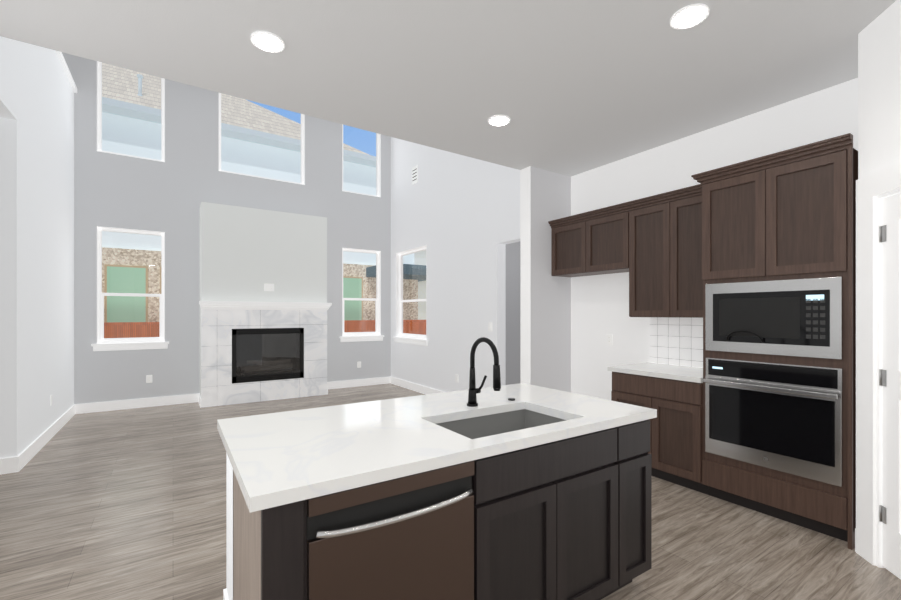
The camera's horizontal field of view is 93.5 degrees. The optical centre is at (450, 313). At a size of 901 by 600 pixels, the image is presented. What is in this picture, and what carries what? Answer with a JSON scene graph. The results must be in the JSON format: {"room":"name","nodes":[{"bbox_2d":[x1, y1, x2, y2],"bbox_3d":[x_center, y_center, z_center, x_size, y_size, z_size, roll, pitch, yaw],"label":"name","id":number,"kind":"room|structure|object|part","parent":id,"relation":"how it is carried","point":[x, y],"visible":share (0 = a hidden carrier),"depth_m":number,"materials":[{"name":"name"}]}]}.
{"room":"kitchen","nodes":[
{"label":"kitchen","id":0,"kind":"room"},
{"bbox_2d":[0,36,73,458],"bbox_3d":[-2.361,-0.850,1.353,0.150,4.500,11.150,0,0,-33],"label":"wall","id":1,"kind":"structure","parent":0,"point":[37,94],"depth_m":4.21,"materials":[{"name":"white paint"}]},
{"bbox_2d":[50,395,52,405],"bbox_3d":[-4.537,0.980,4.823,0.007,0.115,0.075,0,0,-33],"label":"outlet","id":2,"kind":"object","parent":1,"relation":"attached to","point":[51,396],"visible":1,"depth_m":4.81,"materials":[{"name":"white plastic"}]},
{"bbox_2d":[56,51,76,92],"bbox_3d":[-4.174,-3.130,4.128,0.215,0.060,4.220,0,0,-33],"label":"cap","id":3,"kind":"object","parent":1,"relation":"on","point":[59,54],"visible":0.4,"depth_m":5.42,"materials":[{"name":"white paint"}]},
{"bbox_2d":[0,376,443,474],"bbox_3d":[-0.332,1.333,2.681,5.000,0.135,10.850,0,0,-33],"label":"baseboard","id":4,"kind":"structure","parent":1,"relation":"attached to","point":[11,464],"depth_m":6.21,"materials":[{"name":"white paint"}]},
{"bbox_2d":[62,52,390,403],"bbox_3d":[-3.281,-1.550,7.324,5.150,5.900,0.150,0,0,-33],"label":"wall","id":5,"kind":"structure","parent":0,"point":[111,190],"depth_m":6.64,"materials":[{"name":"grey paint"}]},
{"bbox_2d":[91,226,168,350],"bbox_3d":[-4.748,-0.364,6.325,0.920,1.788,0.175,0,0,-33],"label":"window","id":6,"kind":"structure","parent":5,"relation":"in","point":[103,344],"depth_m":6.28,"materials":[{"name":"white plastic"}]},
{"bbox_2d":[97,61,164,161],"bbox_3d":[-4.761,-3.090,6.344,0.806,1.516,0.129,0,0,-33],"label":"clerestory window","id":7,"kind":"structure","parent":5,"relation":"in","point":[99,64],"depth_m":6.16,"materials":[{"name":"white plastic"}]},
{"bbox_2d":[146,375,151,382],"bbox_3d":[-4.547,0.980,6.401,0.075,0.115,0.007,0,0,-33],"label":"outlet","id":8,"kind":"object","parent":5,"relation":"attached to","point":[148,377],"visible":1,"depth_m":6.40,"materials":[{"name":"white plastic"}]},
{"bbox_2d":[219,93,304,184],"bbox_3d":[-3.240,-3.090,7.339,1.371,1.516,0.129,0,0,-33],"label":"clerestory window","id":9,"kind":"structure","parent":5,"relation":"in","point":[302,115],"depth_m":7.66,"materials":[{"name":"white plastic"}]},
{"bbox_2d":[342,124,380,196],"bbox_3d":[-1.757,-3.090,8.310,0.786,1.516,0.129,0,0,-33],"label":"clerestory window","id":10,"kind":"structure","parent":5,"relation":"in","point":[378,136],"depth_m":8.50,"materials":[{"name":"white plastic"}]},
{"bbox_2d":[340,248,383,341],"bbox_3d":[-1.744,-0.364,8.291,0.900,1.788,0.175,0,0,-33],"label":"window","id":11,"kind":"structure","parent":5,"relation":"in","point":[346,336],"depth_m":8.40,"materials":[{"name":"white plastic"}]},
{"bbox_2d":[0,0,895,176],"bbox_3d":[-0.341,-1.800,0.064,8.800,0.300,6.780,0,0,-33],"label":"ceiling","id":12,"kind":"structure","parent":0,"point":[582,86],"depth_m":2.71,"materials":[{"name":"grey paint"}]},
{"bbox_2d":[251,31,284,52],"bbox_3d":[-1.104,-1.641,2.564,0.190,0.015,0.190,0,0,-33],"label":"recessed light","id":13,"kind":"object","parent":12,"relation":"in","point":[266,41],"visible":1,"depth_m":2.55,"materials":[{"name":"white paint"}]},
{"bbox_2d":[488,115,509,125],"bbox_3d":[0.414,-1.641,3.605,0.190,0.015,0.190,0,0,-33],"label":"recessed light","id":14,"kind":"object","parent":12,"relation":"in","point":[497,120],"visible":1,"depth_m":3.58,"materials":[{"name":"white paint"}]},
{"bbox_2d":[670,3,708,28],"bbox_3d":[1.321,-1.641,2.346,0.190,0.015,0.190,0,0,-33],"label":"recessed light","id":15,"kind":"object","parent":12,"relation":"in","point":[689,16],"visible":1,"depth_m":2.33,"materials":[{"name":"white paint"}]},
{"bbox_2d":[0,383,900,599],"bbox_3d":[-1.098,1.430,2.180,9.850,0.060,11.150,0,0,-33],"label":"floor","id":16,"kind":"structure","parent":0,"point":[125,504],"depth_m":2.73,"materials":[{"name":"wood"}]},
{"bbox_2d":[200,202,326,395],"bbox_3d":[-3.075,-0.140,7.070,1.889,3.080,0.500,0,0,-33],"label":"chimney breast","id":17,"kind":"object","parent":16,"relation":"on","point":[243,250],"depth_m":6.79,"materials":[{"name":"white paint"}]},
{"bbox_2d":[264,284,273,290],"bbox_3d":[-2.934,-0.430,6.858,0.145,0.115,0.007,0,0,-33],"label":"outlets","id":18,"kind":"object","parent":17,"relation":"attached to","point":[267,287],"visible":1,"depth_m":6.86,"materials":[{"name":"white plastic"}]},
{"bbox_2d":[199,301,331,407],"bbox_3d":[-3.006,0.605,6.966,1.949,1.590,0.590,0,0,-33],"label":"fireplace","id":19,"kind":"object","parent":16,"relation":"on","point":[242,342],"visible":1,"depth_m":6.88,"materials":[{"name":"stone"}]},
{"bbox_2d":[217,337,656,599],"bbox_3d":[-0.005,0.759,2.044,1.890,1.282,1.013,0,0,-33],"label":"kitchen island","id":20,"kind":"object","parent":16,"relation":"on","point":[521,491],"visible":1,"depth_m":1.61,"materials":[{"name":"black"}]},
{"bbox_3d":[-0.199,0.964,2.345,1.849,0.873,0.262,0,0,-33],"label":"knee panel","id":21,"kind":"part","parent":20,"relation":"part of","materials":[{"name":"white paint"}]},
{"bbox_2d":[307,461,473,599],"bbox_3d":[-0.178,0.966,1.402,0.587,0.868,0.128,0,0,-33],"label":"dishwasher","id":22,"kind":"object","parent":20,"relation":"in","point":[410,535],"depth_m":1.37,"materials":[{"name":"brown metal"}]},
{"bbox_2d":[217,383,656,512],"bbox_3d":[-0.012,0.506,2.054,1.890,0.040,0.990,0,0,-33],"label":"island countertop","id":23,"kind":"structure","parent":20,"relation":"on","point":[279,458],"depth_m":1.68,"materials":[{"name":"white stone"}]},
{"bbox_2d":[467,337,514,406],"bbox_3d":[0.278,0.302,2.241,0.320,0.368,0.254,0,0,-33],"label":"faucet","id":24,"kind":"object","parent":23,"relation":"on","point":[472,398],"depth_m":2.23,"materials":[{"name":"black metal"}]},
{"bbox_2d":[437,409,565,438],"bbox_3d":[0.247,0.634,1.996,0.684,0.214,0.434,0,0,-33],"label":"sink","id":25,"kind":"object","parent":23,"relation":"in","point":[483,424],"depth_m":2.22,"materials":[{"name":"silver metal"}]},
{"bbox_2d":[548,133,857,549],"bbox_3d":[1.887,0.168,3.785,0.693,2.465,2.668,0,0,-33],"label":"kitchen cabinets","id":26,"kind":"object","parent":16,"relation":"on","point":[744,276],"visible":0.96,"depth_m":2.96,"materials":[{"name":"brown wood"}]},
{"bbox_2d":[607,362,702,382],"bbox_3d":[1.944,0.506,3.747,0.638,0.040,0.828,0,0,-33],"label":"countertop","id":27,"kind":"structure","parent":26,"relation":"on","point":[667,371],"depth_m":3.66,"materials":[{"name":"white stone"}]},
{"bbox_2d":[702,358,842,486],"bbox_3d":[2.125,0.685,2.866,0.085,0.710,0.780,0,0,-33],"label":"wall oven","id":28,"kind":"object","parent":26,"relation":"in","point":[779,416],"depth_m":2.81,"materials":[{"name":"silver metal"}]},
{"bbox_2d":[705,277,842,359],"bbox_3d":[2.126,0.025,2.867,0.082,0.500,0.780,0,0,-33],"label":"microwave","id":29,"kind":"object","parent":26,"relation":"in","point":[796,318],"depth_m":2.82,"materials":[{"name":"silver metal"}]},
{"bbox_2d":[391,137,520,391],"bbox_3d":[-0.034,-1.550,6.927,0.150,5.900,4.370,0,0,-33],"label":"wall","id":30,"kind":"structure","parent":0,"point":[465,210],"depth_m":6.64,"materials":[{"name":"white paint"}]},
{"bbox_2d":[393,245,427,345],"bbox_3d":[-0.710,-0.324,7.901,0.175,1.748,1.310,0,0,-33],"label":"window","id":31,"kind":"structure","parent":30,"relation":"in","point":[418,339],"depth_m":8.36,"materials":[{"name":"white plastic"}]},
{"bbox_2d":[412,165,417,184],"bbox_3d":[-0.651,-2.530,7.724,0.010,0.300,0.200,0,0,-33],"label":"air vent","id":32,"kind":"object","parent":30,"relation":"in","point":[415,169],"visible":1,"depth_m":7.69,"materials":[{"name":"white metal"}]},
{"bbox_2d":[506,242,520,384],"bbox_3d":[1.378,-0.125,6.148,1.360,3.050,1.820,0,0,-33],"label":"wall","id":33,"kind":"structure","parent":0,"point":[513,254],"depth_m":6.82,"materials":[{"name":"grey paint"}]},
{"bbox_2d":[520,166,570,391],"bbox_3d":[1.188,-0.125,5.020,0.815,3.050,0.160,0,0,-33],"label":"wall","id":34,"kind":"structure","parent":0,"point":[545,298],"depth_m":4.85,"materials":[{"name":"grey paint"}]},
{"bbox_2d":[571,78,857,399],"bbox_3d":[2.282,-0.125,3.955,0.150,3.050,2.820,0,0,-33],"label":"wall","id":35,"kind":"structure","parent":0,"point":[599,303],"depth_m":4.31,"materials":[{"name":"white paint"}]},
{"bbox_2d":[606,334,612,344],"bbox_3d":[1.739,0.280,4.639,0.007,0.115,0.075,0,0,-33],"label":"outlet","id":36,"kind":"object","parent":35,"relation":"attached to","point":[609,337],"visible":1,"depth_m":4.64,"materials":[{"name":"white plastic"}]},
{"bbox_2d":[650,317,702,367],"bbox_3d":[2.215,0.258,3.909,0.008,0.455,0.803,0,0,-33],"label":"backsplash","id":37,"kind":"structure","parent":35,"relation":"attached to","point":[673,340],"depth_m":4.01,"materials":[{"name":"tile"}]},
{"bbox_2d":[858,0,900,178],"bbox_3d":[2.333,-0.125,1.874,0.120,3.050,1.250,0,0,12],"label":"wall","id":38,"kind":"structure","parent":0,"point":[879,43],"depth_m":2.33,"materials":[{"name":"white paint"}]},
{"bbox_2d":[856,161,900,567],"bbox_3d":[2.345,0.307,1.968,0.145,2.185,1.035,0,0,12],"label":"door frame","id":39,"kind":"structure","parent":38,"relation":"attached to","point":[871,189],"depth_m":2.39,"materials":[{"name":"white paint"}]},
{"bbox_2d":[879,193,900,578],"bbox_3d":[2.288,0.377,1.986,0.105,2.022,0.745,0,0,12],"label":"pantry door","id":40,"kind":"structure","parent":38,"relation":"in","point":[890,230],"depth_m":2.27,"materials":[{"name":"white paint"}]},
{"label":"outside","id":41,"kind":"structure","parent":0,"visible":0},
{"bbox_2d":[414,250,425,319],"bbox_3d":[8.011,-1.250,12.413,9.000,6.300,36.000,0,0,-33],"label":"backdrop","id":42,"kind":"structure","parent":41,"point":[419,257],"depth_m":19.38,"materials":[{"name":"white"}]},
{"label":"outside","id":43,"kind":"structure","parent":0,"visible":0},
{"bbox_3d":[-5.476,2.000,8.368,60.000,0.200,60.000,0,0,-33],"label":"yard","id":44,"kind":"structure","parent":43,"visible":0},
{"bbox_2d":[102,97,417,321],"bbox_3d":[-11.795,-1.250,11.313,20.650,6.300,9.750,0,0,-33],"label":"neighbor","id":45,"kind":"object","parent":44,"relation":"on","point":[131,263],"visible":0.12,"depth_m":9.43,"materials":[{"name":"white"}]},
{"bbox_2d":[102,63,368,154],"bbox_3d":[-12.985,-6.185,10.803,19.100,3.570,10.200,0,0,-33],"label":"neighbor roof","id":46,"kind":"structure","parent":45,"relation":"on","point":[118,83],"depth_m":10.60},
{"bbox_2d":[104,320,425,337],"bbox_3d":[0.099,1.025,-0.151,40.000,1.750,19.640,0,0,-33],"label":"fence","id":47,"kind":"object","parent":44,"relation":"on","point":[111,329],"visible":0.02,"depth_m":7.86,"materials":[{"name":"brown wood"}]},
{"bbox_2d":[366,264,425,279],"bbox_3d":[-0.844,0.290,12.247,2.800,3.220,1.420,0,0,-33],"label":"patio cover","id":48,"kind":"object","parent":44,"relation":"on","point":[410,271],"visible":0.12,"depth_m":11.49,"materials":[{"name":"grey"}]}
]}

